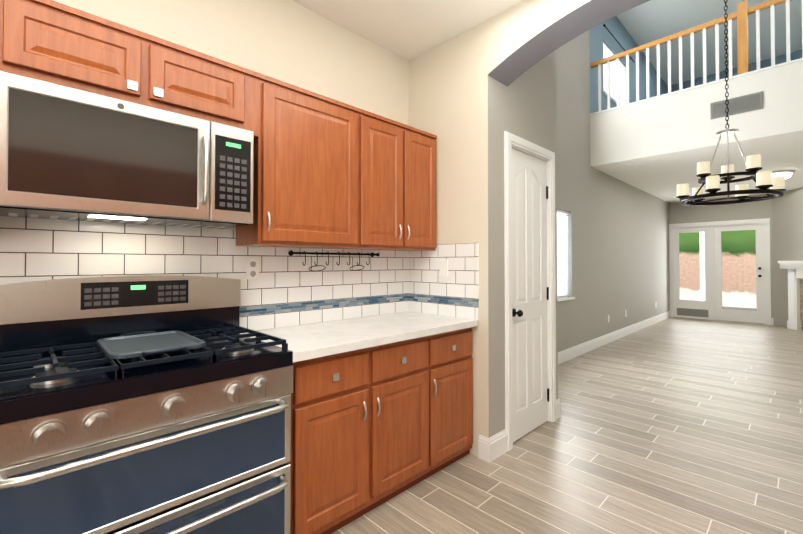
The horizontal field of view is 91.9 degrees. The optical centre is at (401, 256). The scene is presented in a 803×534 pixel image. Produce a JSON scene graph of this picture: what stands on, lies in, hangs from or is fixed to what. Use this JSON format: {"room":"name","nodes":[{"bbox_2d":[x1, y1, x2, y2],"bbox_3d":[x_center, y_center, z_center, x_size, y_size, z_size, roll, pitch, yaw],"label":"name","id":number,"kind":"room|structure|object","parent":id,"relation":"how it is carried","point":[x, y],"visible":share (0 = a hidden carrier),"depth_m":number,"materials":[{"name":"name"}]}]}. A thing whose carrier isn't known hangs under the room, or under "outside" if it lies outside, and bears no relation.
{"room":"kitchen","nodes":[
{"label":"kitchen","id":0,"kind":"room"},
{"bbox_2d":[53,0,669,351],"bbox_3d":[1.431,-1.433,4.566,14.000,5.600,0.150,1,-1,-44],"label":"wall","id":1,"kind":"structure","parent":0,"point":[618,246],"depth_m":5.24,"materials":[{"name":"grey paint"}]},
{"bbox_2d":[0,0,436,250],"bbox_3d":[-1.042,-0.492,1.787,3.396,0.852,0.318,1,-1,-44],"label":"upper cabinet","id":2,"kind":"object","parent":1,"relation":"attached to","point":[329,173],"visible":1,"depth_m":2.00,"materials":[{"name":"brown wood"}]},
{"bbox_2d":[0,70,253,228],"bbox_3d":[-1.114,-0.372,1.633,0.854,0.438,0.434,1,-1,-44],"label":"over-the-range microwave","id":3,"kind":"object","parent":2,"relation":"attached to","point":[70,153],"visible":1,"depth_m":1.45,"materials":[{"name":"silver metal"}]},
{"bbox_2d":[0,216,478,330],"bbox_3d":[-0.928,0.126,1.663,3.400,0.565,0.665,1,-1,-44],"label":"tile backsplash","id":4,"kind":"structure","parent":1,"relation":"attached to","point":[285,289],"depth_m":2.24,"materials":[{"name":"white tile"}]},
{"bbox_2d":[246,259,258,279],"bbox_3d":[-0.841,0.068,2.196,0.072,0.118,0.007,1,-1,-44],"label":"outlet","id":5,"kind":"object","parent":4,"relation":"attached to","point":[252,268],"visible":1,"depth_m":2.19,"materials":[{"name":"white plastic"}]},
{"bbox_2d":[288,250,378,270],"bbox_3d":[-0.422,0.028,2.567,0.697,0.130,0.062,1,-1,-44],"label":"hook rail","id":6,"kind":"object","parent":4,"relation":"attached to","point":[291,253],"visible":0.98,"depth_m":2.52,"materials":[{"name":"black metal"}]},
{"bbox_2d":[440,260,447,276],"bbox_3d":[0.305,0.081,2.815,0.008,0.120,0.075,1,-1,-44],"label":"light switch","id":7,"kind":"object","parent":4,"relation":"attached to","point":[444,268],"visible":1,"depth_m":2.81,"materials":[{"name":"white plastic"}]},
{"bbox_2d":[556,399,560,418],"bbox_3d":[1.078,1.277,3.525,0.036,0.150,0.726,1,-1,-44],"label":"baseboard","id":8,"kind":"structure","parent":1,"relation":"attached to","point":[558,405],"depth_m":3.25,"materials":[{"name":"white wood"}]},
{"bbox_2d":[557,209,574,301],"bbox_3d":[1.985,-0.027,5.045,0.950,1.193,0.150,1,-1,-44],"label":"window blinds","id":9,"kind":"object","parent":1,"relation":"attached to","point":[562,249],"visible":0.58,"depth_m":5.25,"materials":[{"name":"white"}]},
{"bbox_2d":[558,311,670,363],"bbox_3d":[3.651,1.323,6.582,7.950,0.150,0.016,1,-1,-44],"label":"baseboard","id":10,"kind":"structure","parent":1,"relation":"attached to","point":[565,355],"depth_m":6.20,"materials":[{"name":"white wood"}]},
{"bbox_2d":[603,41,625,105],"bbox_3d":[3.703,-3.082,6.773,1.360,0.893,0.150,1,-1,-44],"label":"window blinds","id":11,"kind":"object","parent":1,"relation":"attached to","point":[607,52],"visible":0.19,"depth_m":6.74,"materials":[{"name":"white"}]},
{"bbox_2d":[603,24,634,62],"bbox_3d":[3.758,-3.641,6.712,1.620,0.051,0.086,1,-1,-44],"label":"curtain rod","id":12,"kind":"object","parent":1,"relation":"attached to","point":[604,25],"visible":0.83,"depth_m":6.53,"materials":[{"name":"black metal"}]},
{"bbox_2d":[292,0,523,60],"bbox_3d":[-0.543,-1.669,0.153,5.000,0.100,3.700,1,-1,-44],"label":"ceiling","id":13,"kind":"structure","parent":0,"point":[408,30],"depth_m":2.56,"materials":[{"name":"white paint"}]},
{"bbox_2d":[331,317,802,533],"bbox_3d":[2.673,1.408,3.255,14.600,0.120,4.000,1,-1,-44],"label":"floor","id":14,"kind":"structure","parent":0,"point":[675,425],"depth_m":2.62,"materials":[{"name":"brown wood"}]},
{"bbox_2d":[0,275,292,533],"bbox_3d":[-0.983,0.701,1.524,0.905,1.242,0.714,1,-1,-44],"label":"range","id":15,"kind":"object","parent":14,"relation":"on","point":[145,404],"visible":1,"depth_m":1.39,"materials":[{"name":"silver metal"}]},
{"bbox_2d":[288,335,431,533],"bbox_3d":[-0.373,0.895,2.211,0.919,0.874,0.618,1,-1,-44],"label":"base cabinet","id":16,"kind":"object","parent":14,"relation":"on","point":[372,428],"depth_m":1.94,"materials":[{"name":"brown wood"}]},
{"bbox_2d":[240,311,477,361],"bbox_3d":[-0.204,0.439,2.359,1.362,0.040,0.653,1,-1,-44],"label":"countertop","id":17,"kind":"structure","parent":16,"relation":"on","point":[312,340],"depth_m":2.18,"materials":[{"name":"white stone"}]},
{"bbox_2d":[432,327,472,474],"bbox_3d":[0.116,0.902,2.689,0.449,0.874,0.618,1,-1,-44],"label":"base cabinet","id":18,"kind":"object","parent":14,"relation":"on","point":[452,360],"depth_m":2.46,"materials":[{"name":"brown wood"}]},
{"bbox_2d":[408,20,557,455],"bbox_3d":[0.689,-1.453,3.217,1.050,5.600,0.740,1,-1,-44],"label":"wall block","id":19,"kind":"object","parent":14,"relation":"on","point":[465,108],"visible":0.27,"depth_m":2.70,"materials":[{"name":"beige paint"}]},
{"bbox_2d":[504,131,555,450],"bbox_3d":[0.983,0.234,2.984,0.774,2.219,0.077,1,-1,-44],"label":"door frame","id":20,"kind":"structure","parent":19,"relation":"attached to","point":[513,141],"depth_m":2.85,"materials":[{"name":"white wood"}]},
{"bbox_2d":[512,148,548,441],"bbox_3d":[0.997,0.273,2.973,0.610,2.126,0.104,1,-1,-44],"label":"pantry door","id":21,"kind":"structure","parent":20,"relation":"in","point":[530,293],"depth_m":2.98,"materials":[{"name":"white wood"}]},
{"bbox_2d":[778,261,802,329],"bbox_3d":[7.626,0.732,6.907,0.207,1.340,1.700,0,-1,1],"label":"fireplace","id":22,"kind":"object","parent":14,"relation":"on","point":[795,296],"visible":1,"depth_m":7.53,"materials":[{"name":"white"}]},
{"bbox_2d":[487,0,649,85],"bbox_3d":[1.644,-1.476,1.669,0.250,5.600,2.810,1,-1,-44],"label":"archway","id":23,"kind":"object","parent":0,"point":[524,36],"depth_m":2.40,"materials":[{"name":"beige paint"}]},
{"bbox_2d":[590,58,802,202],"bbox_3d":[5.849,-1.753,6.412,5.112,0.795,3.400,1,-1,-44],"label":"balcony slab","id":24,"kind":"object","parent":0,"point":[667,142],"visible":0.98,"depth_m":5.15,"materials":[{"name":"white paint"}]},
{"bbox_2d":[615,166,642,171],"bbox_3d":[3.508,-1.356,5.989,0.120,0.010,0.360,1,-1,-44],"label":"air vent register","id":25,"kind":"object","parent":24,"relation":"attached to","point":[632,168],"visible":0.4,"depth_m":5.95,"materials":[{"name":"white plastic"}]},
{"bbox_2d":[590,0,802,110],"bbox_3d":[4.077,-2.579,4.690,0.094,0.945,3.400,1,-1,-44],"label":"loft railing","id":26,"kind":"object","parent":24,"relation":"on","point":[742,13],"visible":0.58,"depth_m":4.91,"materials":[{"name":"white wood"}]},
{"bbox_2d":[710,91,762,118],"bbox_3d":[4.006,-1.812,4.651,0.009,0.200,0.480,1,-1,-44],"label":"air vent grille","id":27,"kind":"object","parent":24,"relation":"attached to","point":[746,103],"visible":0.96,"depth_m":4.63,"materials":[{"name":"grey metal"}]},
{"bbox_2d":[772,170,793,178],"bbox_3d":[6.064,-1.314,6.294,0.430,0.084,0.430,1,-1,-44],"label":"flush ceiling light","id":28,"kind":"object","parent":24,"relation":"attached to","point":[787,173],"visible":0.54,"depth_m":6.12,"materials":[{"name":"white glass"}]},
{"bbox_2d":[617,0,801,85],"bbox_3d":[4.513,-4.275,5.142,9.150,0.100,3.700,1,-1,-44],"label":"ceiling","id":29,"kind":"structure","parent":0,"point":[648,22],"depth_m":7.19,"materials":[{"name":"white paint"}]},
{"bbox_2d":[676,0,785,205],"bbox_3d":[2.786,-2.369,3.339,0.716,3.764,0.699,1,-1,-44],"label":"ring chandelier","id":30,"kind":"object","parent":29,"relation":"hanging from","point":[765,180],"visible":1,"depth_m":3.28,"materials":[{"name":"brown metal"}]},
{"bbox_2d":[669,50,801,323],"bbox_3d":[7.729,-1.378,8.247,0.150,5.600,3.700,1,-1,-44],"label":"wall","id":31,"kind":"structure","parent":0,"point":[679,213],"depth_m":8.61,"materials":[{"name":"grey paint"}]},
{"bbox_2d":[669,218,770,324],"bbox_3d":[7.127,0.313,8.801,0.140,2.235,1.800,1,-1,-44],"label":"french door","id":32,"kind":"structure","parent":31,"relation":"in","point":[719,270],"depth_m":8.71,"materials":[{"name":"white wood"}]},
{"bbox_2d":[772,188,802,326],"bbox_3d":[7.793,0.028,6.966,0.120,2.750,2.270,0,-1,1],"label":"wall","id":33,"kind":"structure","parent":0,"point":[787,225],"depth_m":7.85,"materials":[{"name":"grey paint"}]}
]}

